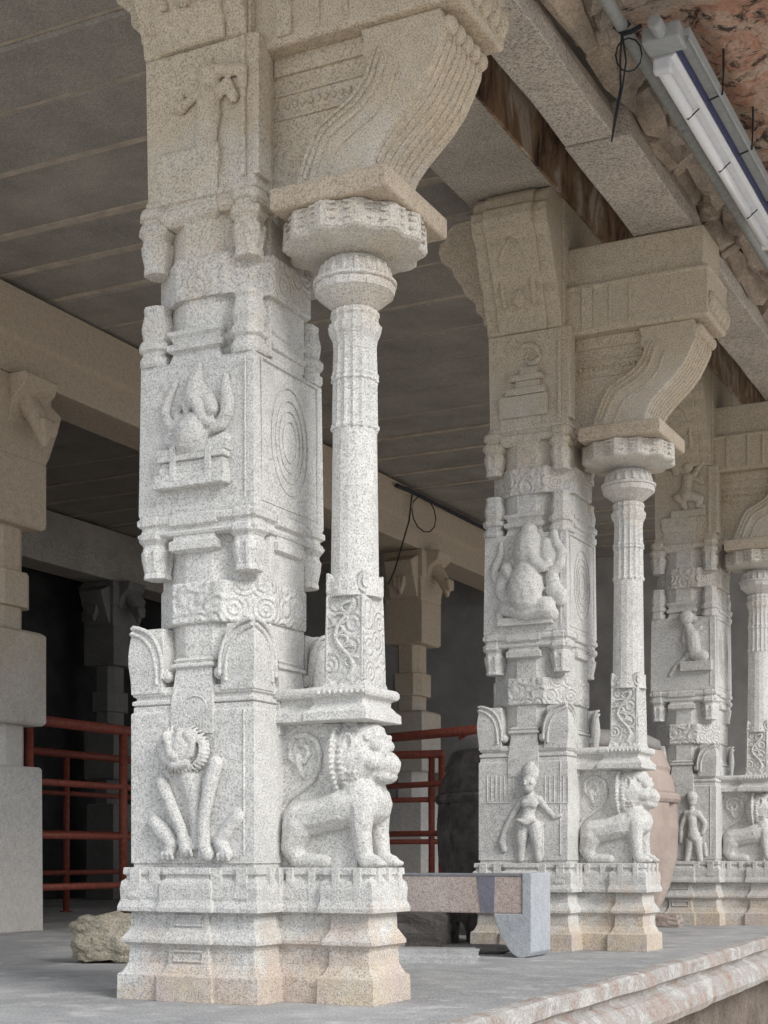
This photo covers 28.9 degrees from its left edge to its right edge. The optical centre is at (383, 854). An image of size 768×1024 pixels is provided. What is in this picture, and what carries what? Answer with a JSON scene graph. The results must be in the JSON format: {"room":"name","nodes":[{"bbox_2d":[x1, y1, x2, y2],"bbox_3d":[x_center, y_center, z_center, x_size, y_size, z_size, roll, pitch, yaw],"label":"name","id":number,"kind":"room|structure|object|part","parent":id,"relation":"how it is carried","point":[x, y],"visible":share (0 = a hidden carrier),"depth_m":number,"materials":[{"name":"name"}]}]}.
{"room":"house of worship","nodes":[
{"label":"house of worship","id":0,"kind":"room"},
{"bbox_2d":[22,566,160,898],"bbox_3d":[-5.575,-1.880,14.695,0.400,4.800,15.100,0,0,27],"label":"wall","id":1,"kind":"structure","parent":0,"point":[55,608],"depth_m":17.74,"materials":[{"name":"paint"}]},
{"bbox_2d":[0,0,654,583],"bbox_3d":[-1.194,-4.031,12.501,9.400,0.498,15.100,0,0,27],"label":"ceiling","id":2,"kind":"structure","parent":0,"point":[74,158],"depth_m":9.71,"materials":[{"name":"stone"}]},
{"bbox_2d":[615,0,767,276],"bbox_3d":[3.370,-3.760,9.488,1.580,0.640,15.000,0,0,27],"label":"rock wall","id":3,"kind":"structure","parent":2,"relation":"attached to","point":[740,27],"depth_m":6.50,"materials":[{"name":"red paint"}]},
{"bbox_2d":[598,0,767,272],"bbox_3d":[2.186,-3.334,8.515,0.167,0.711,10.200,0,0,27],"label":"conduit pipe","id":4,"kind":"object","parent":3,"relation":"attached to","point":[621,25],"visible":0.95,"depth_m":6.70,"materials":[{"name":"grey metal"}]},
{"bbox_2d":[642,14,767,250],"bbox_3d":[1.615,-3.402,7.000,0.199,0.296,2.300,0,0,27],"label":"lamp","id":5,"kind":"object","parent":3,"relation":"attached to","point":[679,61],"visible":1,"depth_m":6.67,"materials":[{"name":"grey metal"}]},
{"bbox_2d":[0,898,767,1023],"bbox_3d":[-1.377,1.070,12.313,9.840,1.100,16.600,0,0,27],"label":"floor","id":6,"kind":"structure","parent":0,"point":[41,982],"depth_m":6.08,"materials":[{"name":"grey stone"}]},
{"bbox_2d":[0,369,60,933],"bbox_3d":[-2.595,-1.338,10.105,0.858,3.709,0.868,0,0,27],"label":"pillar","id":7,"kind":"structure","parent":6,"relation":"on","point":[29,425],"depth_m":10.00,"materials":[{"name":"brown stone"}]},
{"bbox_2d":[0,279,484,591],"bbox_3d":[-0.893,-3.485,13.469,0.450,0.570,12.900,0,0,27],"label":"beam","id":8,"kind":"structure","parent":7,"relation":"on","point":[97,374],"depth_m":10.87,"materials":[{"name":"brown stone"}]},
{"bbox_2d":[388,483,485,584],"bbox_3d":[1.055,-3.183,16.768,0.151,1.117,5.056,0,0,25],"label":"cable","id":9,"kind":"object","parent":8,"relation":"attached to","point":[397,485],"visible":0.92,"depth_m":15.41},
{"bbox_2d":[23,746,130,911],"bbox_3d":[-2.516,-0.218,14.326,0.120,1.477,4.140,0,0,27],"label":"railing","id":10,"kind":"object","parent":6,"relation":"on","point":[66,755],"visible":0.26,"depth_m":13.56,"materials":[{"name":"red metal"}]},
{"bbox_3d":[-2.894,-0.200,13.572,0.120,1.440,0.120,0,0,27],"label":"post","id":11,"kind":"part","parent":10,"relation":"part of","materials":[{"name":"red metal"}]},
{"bbox_3d":[-2.516,-0.920,14.326,0.074,0.074,4.020,0,0,27],"label":"rail","id":12,"kind":"part","parent":10,"relation":"part of","materials":[{"name":"red metal"}]},
{"bbox_3d":[-2.516,0.160,14.326,0.048,0.047,4.020,0,0,27],"label":"rail","id":13,"kind":"part","parent":10,"relation":"part of","materials":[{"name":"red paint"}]},
{"bbox_3d":[-2.516,-0.200,14.326,0.048,0.047,4.020,0,0,27],"label":"rail","id":14,"kind":"part","parent":10,"relation":"part of","materials":[{"name":"red metal"}]},
{"bbox_3d":[-2.516,-0.560,14.326,0.048,0.047,4.020,0,0,27],"label":"rail","id":15,"kind":"part","parent":10,"relation":"part of","materials":[{"name":"red metal"}]},
{"bbox_2d":[24,716,130,912],"bbox_3d":[-1.928,-0.237,11.594,0.120,1.514,2.648,0,0,27],"label":"railing","id":16,"kind":"object","parent":6,"relation":"on","point":[123,732],"visible":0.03,"depth_m":11.11,"materials":[{"name":"red metal"}]},
{"bbox_3d":[-2.494,-0.217,10.463,0.120,1.475,0.120,0,0,27],"label":"post","id":17,"kind":"part","parent":16,"relation":"part of","materials":[{"name":"red metal"}]},
{"bbox_3d":[-1.928,0.230,11.594,0.051,0.050,2.580,0,0,27],"label":"rail","id":18,"kind":"part","parent":16,"relation":"part of","materials":[{"name":"red metal"}]},
{"bbox_3d":[-1.928,-0.140,11.594,0.051,0.050,2.580,0,0,27],"label":"rail","id":19,"kind":"part","parent":16,"relation":"part of","materials":[{"name":"red metal"}]},
{"bbox_3d":[-1.928,-0.520,11.594,0.051,0.050,2.580,0,0,27],"label":"rail","id":20,"kind":"part","parent":16,"relation":"part of","materials":[{"name":"red metal"}]},
{"bbox_3d":[-1.928,-0.955,11.594,0.079,0.079,2.580,0,0,27],"label":"rail","id":21,"kind":"part","parent":16,"relation":"part of","materials":[{"name":"red metal"}]},
{"bbox_3d":[-2.003,-0.217,11.444,0.120,1.475,0.120,0,0,27],"label":"post","id":22,"kind":"part","parent":16,"relation":"part of","materials":[{"name":"red metal"}]},
{"bbox_2d":[68,910,130,962],"bbox_3d":[-1.337,0.395,7.226,0.394,0.249,0.272,0,0,-2],"label":"stone","id":23,"kind":"object","parent":6,"relation":"on","point":[97,938],"visible":0.73,"depth_m":7.12,"materials":[{"name":"beige stone"}]},
{"bbox_2d":[78,580,145,899],"bbox_3d":[-3.207,-1.338,17.637,0.858,3.709,0.868,0,0,27],"label":"pillar","id":24,"kind":"structure","parent":6,"relation":"on","point":[111,608],"depth_m":17.45,"materials":[{"name":"grey stone"}]},
{"bbox_2d":[22,510,163,601],"bbox_3d":[-3.650,-3.485,16.807,0.450,0.570,9.400,0,0,27],"label":"beam","id":25,"kind":"structure","parent":24,"relation":"on","point":[68,547],"depth_m":16.90,"materials":[{"name":"grey stone"}]},
{"bbox_2d":[116,0,508,1006],"bbox_3d":[-0.341,-1.528,5.419,1.578,4.095,1.012,0,0,27],"label":"pier","id":26,"kind":"object","parent":6,"relation":"on","point":[291,143],"visible":1,"depth_m":5.26,"materials":[{"name":"stone"}]},
{"bbox_2d":[139,207,174,282],"bbox_3d":[-0.825,-2.223,5.438,0.124,0.235,0.124,0,0,27],"label":"pendant","id":27,"kind":"object","parent":26,"relation":"on","point":[157,234],"depth_m":5.39,"materials":[{"name":"stone"}]},
{"bbox_2d":[139,516,174,582],"bbox_3d":[-0.825,-1.113,5.438,0.124,0.225,0.124,0,0,27],"label":"pendant","id":28,"kind":"object","parent":26,"relation":"on","point":[158,563],"depth_m":5.39,"materials":[{"name":"stone"}]},
{"bbox_3d":[-0.704,-3.225,5.601,0.765,0.700,0.470,0,0,27],"label":"corbel arm","id":29,"kind":"part","parent":26,"relation":"part of","materials":[{"name":"stone"}]},
{"bbox_3d":[-0.732,-3.226,5.200,0.435,0.698,0.271,0,0,27],"label":"corbel arm","id":30,"kind":"part","parent":26,"relation":"part of","materials":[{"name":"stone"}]},
{"bbox_2d":[230,185,268,261],"bbox_3d":[-0.476,-2.223,5.263,0.124,0.235,0.124,0,0,27],"label":"pendant","id":31,"kind":"object","parent":26,"relation":"on","point":[249,204],"depth_m":5.22,"materials":[{"name":"stone"}]},
{"bbox_2d":[230,504,268,573],"bbox_3d":[-0.476,-1.113,5.263,0.124,0.225,0.124,0,0,27],"label":"pendant","id":32,"kind":"object","parent":26,"relation":"on","point":[249,523],"depth_m":5.22,"materials":[{"name":"stone"}]},
{"bbox_2d":[304,270,316,299],"bbox_3d":[-0.297,-2.223,5.621,0.124,0.235,0.124,0,0,27],"label":"pendant","id":33,"kind":"object","parent":26,"relation":"on","point":[310,276],"depth_m":5.57,"materials":[{"name":"stone"}]},
{"bbox_2d":[304,528,323,591],"bbox_3d":[-0.297,-1.113,5.621,0.124,0.225,0.124,0,0,27],"label":"pendant","id":34,"kind":"object","parent":26,"relation":"on","point":[313,538],"depth_m":5.58,"materials":[{"name":"stone"}]},
{"bbox_3d":[-0.219,-0.215,5.358,0.340,0.530,0.124,0,0,27],"label":"lion panel","id":35,"kind":"part","parent":26,"relation":"part of","materials":[{"name":"stone"}]},
{"bbox_3d":[-0.228,-0.528,5.361,0.512,0.127,0.282,0,0,27],"label":"lion cornice","id":36,"kind":"part","parent":26,"relation":"part of","materials":[{"name":"stone"}]},
{"bbox_2d":[491,0,613,145],"bbox_3d":[0.231,-3.412,5.496,0.254,0.177,3.250,0,0,27],"label":"beam","id":37,"kind":"structure","parent":26,"relation":"on","point":[535,55],"depth_m":6.39,"materials":[{"name":"grey stone"}]},
{"bbox_2d":[379,549,453,872],"bbox_3d":[0.334,-1.338,15.863,0.858,3.709,0.868,0,0,27],"label":"pillar","id":38,"kind":"structure","parent":6,"relation":"on","point":[412,597],"depth_m":15.68,"materials":[{"name":"brown stone"}]},
{"bbox_2d":[389,750,444,872],"bbox_3d":[0.020,-0.214,13.644,1.220,1.467,0.120,0,0,25],"label":"railing","id":39,"kind":"object","parent":6,"relation":"on","point":[431,755],"visible":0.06,"depth_m":13.43,"materials":[{"name":"red metal"}]},
{"bbox_3d":[0.017,-0.120,13.645,1.140,0.048,0.047,0,0,25],"label":"rail","id":40,"kind":"part","parent":39,"relation":"part of","materials":[{"name":"red metal"}]},
{"bbox_3d":[0.017,-0.500,13.645,1.140,0.048,0.047,0,0,25],"label":"rail","id":41,"kind":"part","parent":39,"relation":"part of","materials":[{"name":"red metal"}]},
{"bbox_3d":[0.017,-0.910,13.645,1.140,0.075,0.073,0,0,25],"label":"rail","id":42,"kind":"part","parent":39,"relation":"part of","materials":[{"name":"red metal"}]},
{"bbox_3d":[0.430,-0.195,13.451,0.120,1.430,0.120,0,0,27],"label":"post","id":43,"kind":"part","parent":39,"relation":"part of","materials":[{"name":"red metal"}]},
{"bbox_3d":[0.518,-0.195,13.410,0.120,1.430,0.120,0,0,27],"label":"post","id":44,"kind":"part","parent":39,"relation":"part of","materials":[{"name":"red metal"}]},
{"bbox_2d":[397,912,459,945],"bbox_3d":[0.099,0.385,8.720,0.668,0.270,0.426,0,0,15],"label":"stone block","id":45,"kind":"object","parent":6,"relation":"on","point":[418,928],"visible":0.3,"depth_m":8.49,"materials":[{"name":"grey stone"}]},
{"bbox_2d":[386,725,476,922],"bbox_3d":[0.272,-0.236,11.878,0.119,1.512,1.865,0,0,-41],"label":"railing","id":46,"kind":"object","parent":6,"relation":"on","point":[462,732],"visible":0.21,"depth_m":11.80,"materials":[{"name":"red metal"}]},
{"bbox_3d":[0.280,-0.170,11.869,0.047,0.048,1.842,0,0,-41],"label":"rail","id":47,"kind":"part","parent":46,"relation":"part of","materials":[{"name":"red metal"}]},
{"bbox_3d":[0.280,-0.560,11.869,0.047,0.048,1.842,0,0,-41],"label":"rail","id":48,"kind":"part","parent":46,"relation":"part of","materials":[{"name":"red metal"}]},
{"bbox_3d":[0.280,-0.955,11.869,0.073,0.075,1.842,0,0,-41],"label":"rail","id":49,"kind":"part","parent":46,"relation":"part of","materials":[{"name":"red metal"}]},
{"bbox_3d":[0.604,-0.217,11.492,0.120,1.475,0.120,0,0,27],"label":"post","id":50,"kind":"part","parent":46,"relation":"part of","materials":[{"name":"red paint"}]},
{"bbox_2d":[398,947,479,963],"bbox_3d":[0.078,0.484,7.178,0.764,0.072,0.166,0,0,-1],"label":"flat stone","id":51,"kind":"object","parent":6,"relation":"on","point":[407,955],"visible":0.5,"depth_m":7.10,"materials":[{"name":"grey stone"}]},
{"bbox_2d":[466,913,477,941],"bbox_3d":[0.614,0.364,8.964,0.237,0.311,0.212,0,0,-2],"label":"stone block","id":52,"kind":"object","parent":6,"relation":"on","point":[472,918],"visible":0.14,"depth_m":8.87,"materials":[{"name":"black stone"}]},
{"bbox_2d":[440,944,509,952],"bbox_3d":[0.488,0.497,7.936,0.413,0.046,0.211,0,0,21],"label":"flat stone","id":53,"kind":"object","parent":6,"relation":"on","point":[484,948],"visible":0.66,"depth_m":7.83,"materials":[{"name":"grey stone"}]},
{"bbox_2d":[402,872,549,957],"bbox_3d":[0.258,0.305,7.894,1.222,0.430,0.278,0,0,27],"label":"stone bench","id":54,"kind":"object","parent":6,"relation":"on","point":[520,902],"visible":0.52,"depth_m":7.61,"materials":[{"name":"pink stone"}]},
{"bbox_3d":[0.712,0.305,7.666,0.206,0.430,0.278,0,0,27],"label":"leg","id":55,"kind":"part","parent":54,"relation":"part of","materials":[{"name":"grey stone"}]},
{"bbox_2d":[435,729,680,929],"bbox_3d":[1.153,-0.148,9.950,1.624,1.344,1.624,0,0,27],"label":"drum","id":56,"kind":"object","parent":6,"relation":"on","point":[457,801],"visible":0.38,"depth_m":9.55,"materials":[{"name":"beige stone"}]},
{"bbox_2d":[438,187,730,951],"bbox_3d":[1.106,-1.528,8.307,1.578,4.095,1.012,0,0,27],"label":"pier","id":57,"kind":"object","parent":6,"relation":"on","point":[593,345],"visible":0.99,"depth_m":8.12,"materials":[{"name":"beige stone"}]},
{"bbox_2d":[483,634,505,676],"bbox_3d":[0.622,-1.113,8.326,0.124,0.225,0.124,0,0,27],"label":"pendant","id":58,"kind":"object","parent":57,"relation":"on","point":[494,649],"depth_m":8.28,"materials":[{"name":"stone"}]},
{"bbox_2d":[483,433,506,479],"bbox_3d":[0.622,-2.223,8.326,0.124,0.235,0.124,0,0,27],"label":"pendant","id":59,"kind":"object","parent":57,"relation":"on","point":[495,449],"depth_m":8.28,"materials":[{"name":"stone"}]},
{"bbox_3d":[0.742,-3.225,8.489,0.765,0.700,0.470,0,0,27],"label":"corbel arm","id":60,"kind":"part","parent":57,"relation":"part of","materials":[{"name":"stone"}]},
{"bbox_3d":[0.715,-3.226,8.088,0.435,0.698,0.271,0,0,27],"label":"corbel arm","id":61,"kind":"part","parent":57,"relation":"part of","materials":[{"name":"stone"}]},
{"bbox_2d":[549,424,573,470],"bbox_3d":[0.971,-2.223,8.151,0.124,0.235,0.124,0,0,27],"label":"pendant","id":62,"kind":"object","parent":57,"relation":"on","point":[561,436],"depth_m":8.11,"materials":[{"name":"stone"}]},
{"bbox_2d":[549,630,573,672],"bbox_3d":[0.971,-1.113,8.151,0.124,0.225,0.124,0,0,27],"label":"pendant","id":63,"kind":"object","parent":57,"relation":"on","point":[561,642],"depth_m":8.11,"materials":[{"name":"stone"}]},
{"bbox_2d":[587,472,594,486],"bbox_3d":[1.150,-2.223,8.509,0.124,0.235,0.124,0,0,27],"label":"pendant","id":64,"kind":"object","parent":57,"relation":"on","point":[592,475],"depth_m":8.47,"materials":[{"name":"stone"}]},
{"bbox_2d":[587,639,596,680],"bbox_3d":[1.150,-1.113,8.509,0.124,0.225,0.124,0,0,27],"label":"pendant","id":65,"kind":"object","parent":57,"relation":"on","point":[591,665],"depth_m":8.46,"materials":[{"name":"stone"}]},
{"bbox_3d":[1.047,-3.226,8.751,0.435,0.698,0.271,0,0,27],"label":"corbel arm","id":66,"kind":"part","parent":57,"relation":"part of","materials":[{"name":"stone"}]},
{"bbox_2d":[430,55,765,404],"bbox_3d":[2.054,-3.855,10.818,0.515,0.550,15.000,0,0,27],"label":"ceiling beam","id":67,"kind":"structure","parent":57,"relation":"on","point":[503,145],"depth_m":7.82,"materials":[{"name":"grey stone"}]},
{"bbox_3d":[1.227,-0.215,8.246,0.340,0.530,0.124,0,0,27],"label":"lion panel","id":68,"kind":"part","parent":57,"relation":"part of","materials":[{"name":"stone"}]},
{"bbox_3d":[1.219,-0.528,8.249,0.512,0.127,0.282,0,0,27],"label":"lion cornice","id":69,"kind":"part","parent":57,"relation":"part of","materials":[{"name":"stone"}]},
{"bbox_2d":[565,101,699,236],"bbox_3d":[1.272,-3.412,7.513,0.329,0.176,1.250,0,0,27],"label":"beam","id":70,"kind":"structure","parent":57,"relation":"on","point":[648,197],"depth_m":7.36,"materials":[{"name":"grey stone"}]},
{"bbox_2d":[700,222,767,400],"bbox_3d":[2.273,-3.411,9.529,0.308,0.177,3.210,0,0,27],"label":"beam","id":71,"kind":"structure","parent":57,"relation":"on","point":[745,339],"depth_m":9.53,"materials":[{"name":"grey stone"}]},
{"bbox_2d":[438,935,767,1023],"bbox_3d":[2.614,1.065,10.314,0.563,1.110,16.630,0,0,25],"label":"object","id":72,"kind":"structure","parent":6,"relation":"attached to","point":[666,992],"depth_m":6.63,"materials":[{"name":"beige stone"}]},
{"bbox_2d":[655,914,683,927],"bbox_3d":[1.966,0.472,10.806,0.397,0.095,0.238,0,0,21],"label":"flat stone","id":73,"kind":"object","parent":6,"relation":"on","point":[662,920],"visible":0.38,"depth_m":10.67,"materials":[{"name":"beige stone"}]},
{"bbox_2d":[650,366,767,925],"bbox_3d":[2.552,-1.528,11.195,1.578,4.095,1.012,0,0,27],"label":"pier","id":74,"kind":"object","parent":6,"relation":"on","point":[711,507],"visible":0.98,"depth_m":11.02,"materials":[{"name":"grey stone"}]},
{"bbox_2d":[650,543,667,575],"bbox_3d":[2.068,-2.223,11.214,0.124,0.235,0.124,0,0,27],"label":"pendant","id":75,"kind":"object","parent":74,"relation":"on","point":[659,553],"depth_m":11.17,"materials":[{"name":"stone"}]},
{"bbox_2d":[650,691,667,722],"bbox_3d":[2.068,-1.113,11.214,0.124,0.225,0.124,0,0,27],"label":"pendant","id":76,"kind":"object","parent":74,"relation":"on","point":[659,702],"depth_m":11.17,"materials":[{"name":"stone"}]},
{"bbox_3d":[2.161,-3.226,10.976,0.435,0.698,0.271,0,0,27],"label":"corbel arm","id":77,"kind":"part","parent":74,"relation":"part of","materials":[{"name":"stone"}]},
{"bbox_3d":[2.189,-3.225,11.377,0.765,0.700,0.470,0,0,27],"label":"corbel arm","id":78,"kind":"part","parent":74,"relation":"part of","materials":[{"name":"stone"}]},
{"bbox_2d":[701,538,719,570],"bbox_3d":[2.417,-2.223,11.039,0.124,0.235,0.124,0,0,27],"label":"pendant","id":79,"kind":"object","parent":74,"relation":"on","point":[710,547],"depth_m":11.00,"materials":[{"name":"stone"}]},
{"bbox_2d":[701,689,719,720],"bbox_3d":[2.417,-1.113,11.039,0.124,0.225,0.124,0,0,27],"label":"pendant","id":80,"kind":"object","parent":74,"relation":"on","point":[710,699],"depth_m":11.00,"materials":[{"name":"stone"}]},
{"bbox_2d":[726,694,731,724],"bbox_3d":[2.596,-1.113,11.397,0.124,0.225,0.124,0,0,27],"label":"pendant","id":81,"kind":"object","parent":74,"relation":"on","point":[728,714],"depth_m":11.35,"materials":[{"name":"stone"}]},
{"bbox_3d":[2.493,-3.226,11.639,0.435,0.698,0.271,0,0,27],"label":"corbel arm","id":82,"kind":"part","parent":74,"relation":"part of","materials":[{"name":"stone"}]},
{"bbox_3d":[2.665,-0.528,11.137,0.512,0.127,0.282,0,0,27],"label":"lion cornice","id":83,"kind":"part","parent":74,"relation":"part of","materials":[{"name":"stone"}]},
{"bbox_3d":[2.674,-0.215,11.134,0.340,0.530,0.124,0,0,27],"label":"lion panel","id":84,"kind":"part","parent":74,"relation":"part of","materials":[{"name":"stone"}]},
{"bbox_2d":[667,980,767,1023],"bbox_3d":[2.633,1.215,10.305,0.206,0.810,16.617,0,0,25],"label":"trim","id":85,"kind":"structure","parent":6,"relation":"attached to","point":[750,1005],"depth_m":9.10,"materials":[{"name":"beige stone"}]},
{"bbox_2d":[304,553,748,797],"bbox_3d":[1.987,-1.880,19.520,9.600,4.800,0.300,0,0,27],"label":"wall","id":86,"kind":"structure","parent":0,"point":[460,684],"depth_m":19.70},
{"bbox_3d":[3.725,-3.411,12.425,0.316,0.178,3.230,0,0,27],"label":"beam","id":87,"kind":"structure","parent":0,"visible":0},
{"bbox_2d":[541,0,767,322],"bbox_3d":[2.282,-3.565,9.089,0.298,0.352,11.734,0,0,27],"label":"eave","id":88,"kind":"structure","parent":87,"relation":"attached to","point":[586,22],"depth_m":7.13}
]}

